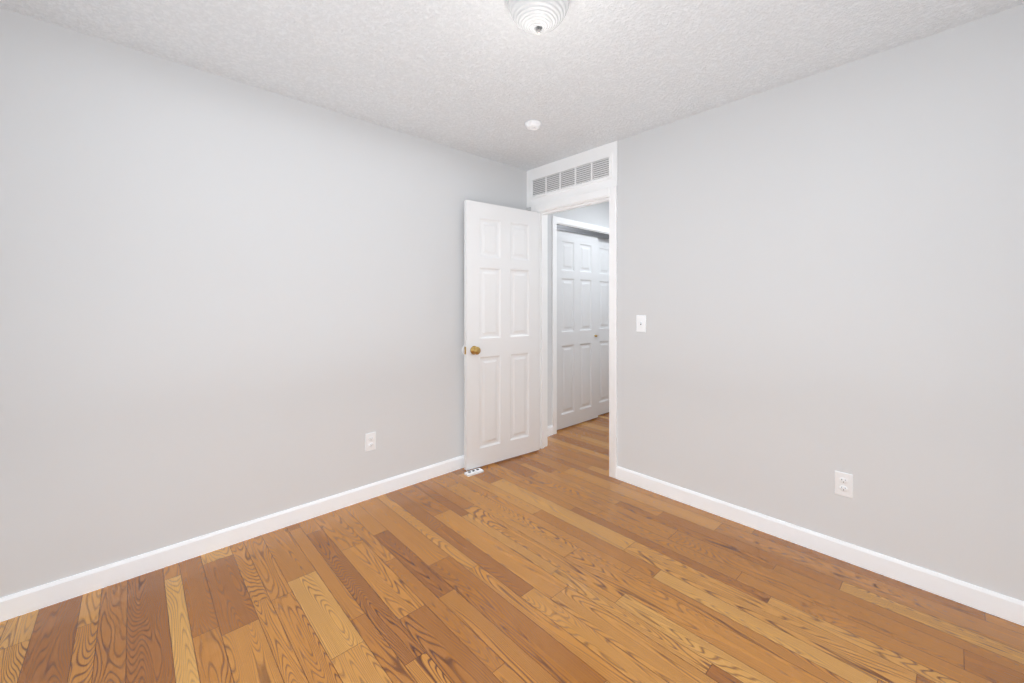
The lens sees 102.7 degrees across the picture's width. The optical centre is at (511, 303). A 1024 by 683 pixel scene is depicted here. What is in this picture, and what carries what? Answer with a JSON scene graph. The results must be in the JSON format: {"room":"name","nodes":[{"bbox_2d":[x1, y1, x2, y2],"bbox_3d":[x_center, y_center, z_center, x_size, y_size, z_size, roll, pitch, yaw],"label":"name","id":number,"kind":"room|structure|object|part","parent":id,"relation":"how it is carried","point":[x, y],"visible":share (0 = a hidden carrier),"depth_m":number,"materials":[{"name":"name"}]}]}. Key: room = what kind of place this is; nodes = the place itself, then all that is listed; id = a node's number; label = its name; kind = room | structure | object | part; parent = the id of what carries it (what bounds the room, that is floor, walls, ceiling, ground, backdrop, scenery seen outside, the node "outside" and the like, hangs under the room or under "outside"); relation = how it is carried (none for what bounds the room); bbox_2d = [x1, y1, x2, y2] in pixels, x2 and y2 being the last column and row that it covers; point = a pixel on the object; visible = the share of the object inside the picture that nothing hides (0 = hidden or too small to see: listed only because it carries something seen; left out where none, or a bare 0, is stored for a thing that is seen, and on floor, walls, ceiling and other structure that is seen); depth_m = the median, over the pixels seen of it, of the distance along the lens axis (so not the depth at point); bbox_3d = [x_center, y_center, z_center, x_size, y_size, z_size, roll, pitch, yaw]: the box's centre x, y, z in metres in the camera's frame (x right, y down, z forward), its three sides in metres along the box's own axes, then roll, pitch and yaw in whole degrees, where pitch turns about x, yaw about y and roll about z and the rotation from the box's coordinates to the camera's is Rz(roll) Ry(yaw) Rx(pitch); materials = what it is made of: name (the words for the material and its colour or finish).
{"room":"empty bedroom","nodes":[
{"label":"empty bedroom","id":0,"kind":"room"},
{"bbox_2d":[0,8,526,597],"bbox_3d":[-1.177,0.040,2.699,3.440,2.440,0.400,0,0,-43],"label":"wall","id":1,"kind":"structure","parent":0,"point":[226,302],"depth_m":2.06,"materials":[{"name":"white paint"}]},
{"bbox_2d":[0,455,463,621],"bbox_3d":[-1.037,1.215,2.547,3.200,0.090,0.013,0,0,-43],"label":"baseboard","id":2,"kind":"structure","parent":1,"relation":"attached to","point":[35,598],"depth_m":2.04,"materials":[{"name":"white wood"}]},
{"bbox_2d":[365,432,375,451],"bbox_3d":[-0.917,0.895,2.661,0.070,0.115,0.008,0,0,-43],"label":"outlet","id":3,"kind":"object","parent":1,"relation":"attached to","point":[370,441],"visible":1,"depth_m":2.66,"materials":[{"name":"white plastic"}]},
{"bbox_2d":[0,412,1023,682],"bbox_3d":[0.868,1.310,2.330,5.940,0.100,3.720,0,0,-43],"label":"floor","id":4,"kind":"structure","parent":0,"point":[562,556],"depth_m":1.70,"materials":[{"name":"brown wood"}]},
{"bbox_2d":[464,468,483,476],"bbox_3d":[-0.283,1.250,3.050,0.140,0.021,0.052,0,0,-39],"label":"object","id":5,"kind":"object","parent":4,"relation":"on","point":[474,472],"visible":0.98,"depth_m":3.04,"materials":[{"name":"white plastic"}]},
{"bbox_2d":[0,0,1023,170],"bbox_3d":[0.868,-1.230,2.330,5.940,0.100,3.720,0,0,-43],"label":"ceiling","id":6,"kind":"structure","parent":0,"point":[487,79],"depth_m":1.91,"materials":[{"name":"white paint"}]},
{"bbox_2d":[525,120,540,129],"bbox_3d":[0.138,-1.165,2.677,0.104,0.031,0.104,0,0,-43],"label":"smoke detector","id":7,"kind":"object","parent":6,"relation":"attached to","point":[532,124],"visible":1,"depth_m":2.65,"materials":[{"name":"white plastic"}]},
{"bbox_2d":[508,0,569,34],"bbox_3d":[0.103,-1.109,1.567,0.236,0.142,0.236,0,0,-43],"label":"ceiling light","id":8,"kind":"object","parent":6,"relation":"attached to","point":[537,17],"visible":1,"depth_m":1.53,"materials":[{"name":"white glass"}]},
{"bbox_2d":[548,202,608,425],"bbox_3d":[0.938,0.040,4.698,2.380,2.440,0.340,0,0,-43],"label":"wall","id":9,"kind":"structure","parent":0,"point":[597,214],"depth_m":3.95,"materials":[{"name":"white paint"}]},
{"bbox_2d":[548,425,552,435],"bbox_3d":[1.058,1.215,4.569,2.380,0.090,0.013,0,0,-43],"label":"baseboard","id":10,"kind":"structure","parent":9,"relation":"attached to","point":[550,430],"depth_m":3.92,"materials":[{"name":"white wood"}]},
{"bbox_2d":[557,230,597,429],"bbox_3d":[0.678,0.248,4.271,0.735,2.000,0.058,0,0,-43],"label":"closet door","id":11,"kind":"structure","parent":9,"relation":"in","point":[577,328],"depth_m":4.26,"materials":[{"name":"white wood"}]},
{"bbox_2d":[552,216,608,434],"bbox_3d":[0.922,0.205,4.524,1.560,2.110,0.134,0,0,-43],"label":"trim","id":12,"kind":"structure","parent":9,"relation":"attached to","point":[574,224],"depth_m":3.97,"materials":[{"name":"white wood"}]},
{"bbox_2d":[557,224,608,238],"bbox_3d":[0.915,-0.760,4.532,1.440,0.050,0.103,0,0,-43],"label":"track rail","id":13,"kind":"object","parent":9,"relation":"attached to","point":[580,231],"visible":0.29,"depth_m":4.30,"materials":[{"name":"silver metal"}]},
{"bbox_2d":[598,237,608,414],"bbox_3d":[1.164,0.248,4.778,0.735,2.000,0.058,0,0,-43],"label":"closet door","id":14,"kind":"structure","parent":9,"relation":"in","point":[603,325],"depth_m":4.67,"materials":[{"name":"white wood"}]},
{"bbox_2d":[527,4,1023,625],"bbox_3d":[1.259,0.040,2.502,0.133,2.440,3.200,0,0,-43],"label":"wall","id":15,"kind":"structure","parent":0,"point":[819,278],"depth_m":2.00,"materials":[{"name":"white paint"}]},
{"bbox_2d":[531,153,611,199],"bbox_3d":[0.446,-1.008,3.285,0.011,0.185,0.825,0,0,-43],"label":"air vent","id":16,"kind":"object","parent":15,"relation":"attached to","point":[591,171],"visible":1,"depth_m":3.24,"materials":[{"name":"white metal"}]},
{"bbox_2d":[527,141,616,478],"bbox_3d":[0.491,0.040,3.341,0.152,2.440,0.925,0,0,-43],"label":"door frame","id":17,"kind":"structure","parent":15,"relation":"attached to","point":[611,192],"depth_m":3.19,"materials":[{"name":"white wood"}]},
{"bbox_2d":[464,200,539,470],"bbox_3d":[-0.057,0.233,3.299,0.734,2.030,0.145,0,0,-37],"label":"door","id":18,"kind":"structure","parent":17,"relation":"attached to","point":[501,333],"depth_m":3.26,"materials":[{"name":"white wood"}]},
{"bbox_3d":[-0.309,0.350,3.107,0.100,0.066,0.145,0,0,-37],"label":"knob","id":19,"kind":"part","parent":18,"relation":"part of","materials":[{"name":"gold metal"}]},
{"bbox_2d":[636,315,645,331],"bbox_3d":[0.883,0.135,2.815,0.019,0.115,0.070,0,0,-43],"label":"light switch","id":20,"kind":"object","parent":15,"relation":"attached to","point":[640,323],"visible":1,"depth_m":2.81,"materials":[{"name":"white plastic"}]},
{"bbox_2d":[835,471,852,497],"bbox_3d":[1.631,0.888,2.015,0.008,0.115,0.070,0,0,-43],"label":"outlet","id":21,"kind":"object","parent":15,"relation":"attached to","point":[843,484],"visible":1,"depth_m":2.01,"materials":[{"name":"white plastic"}]}
]}

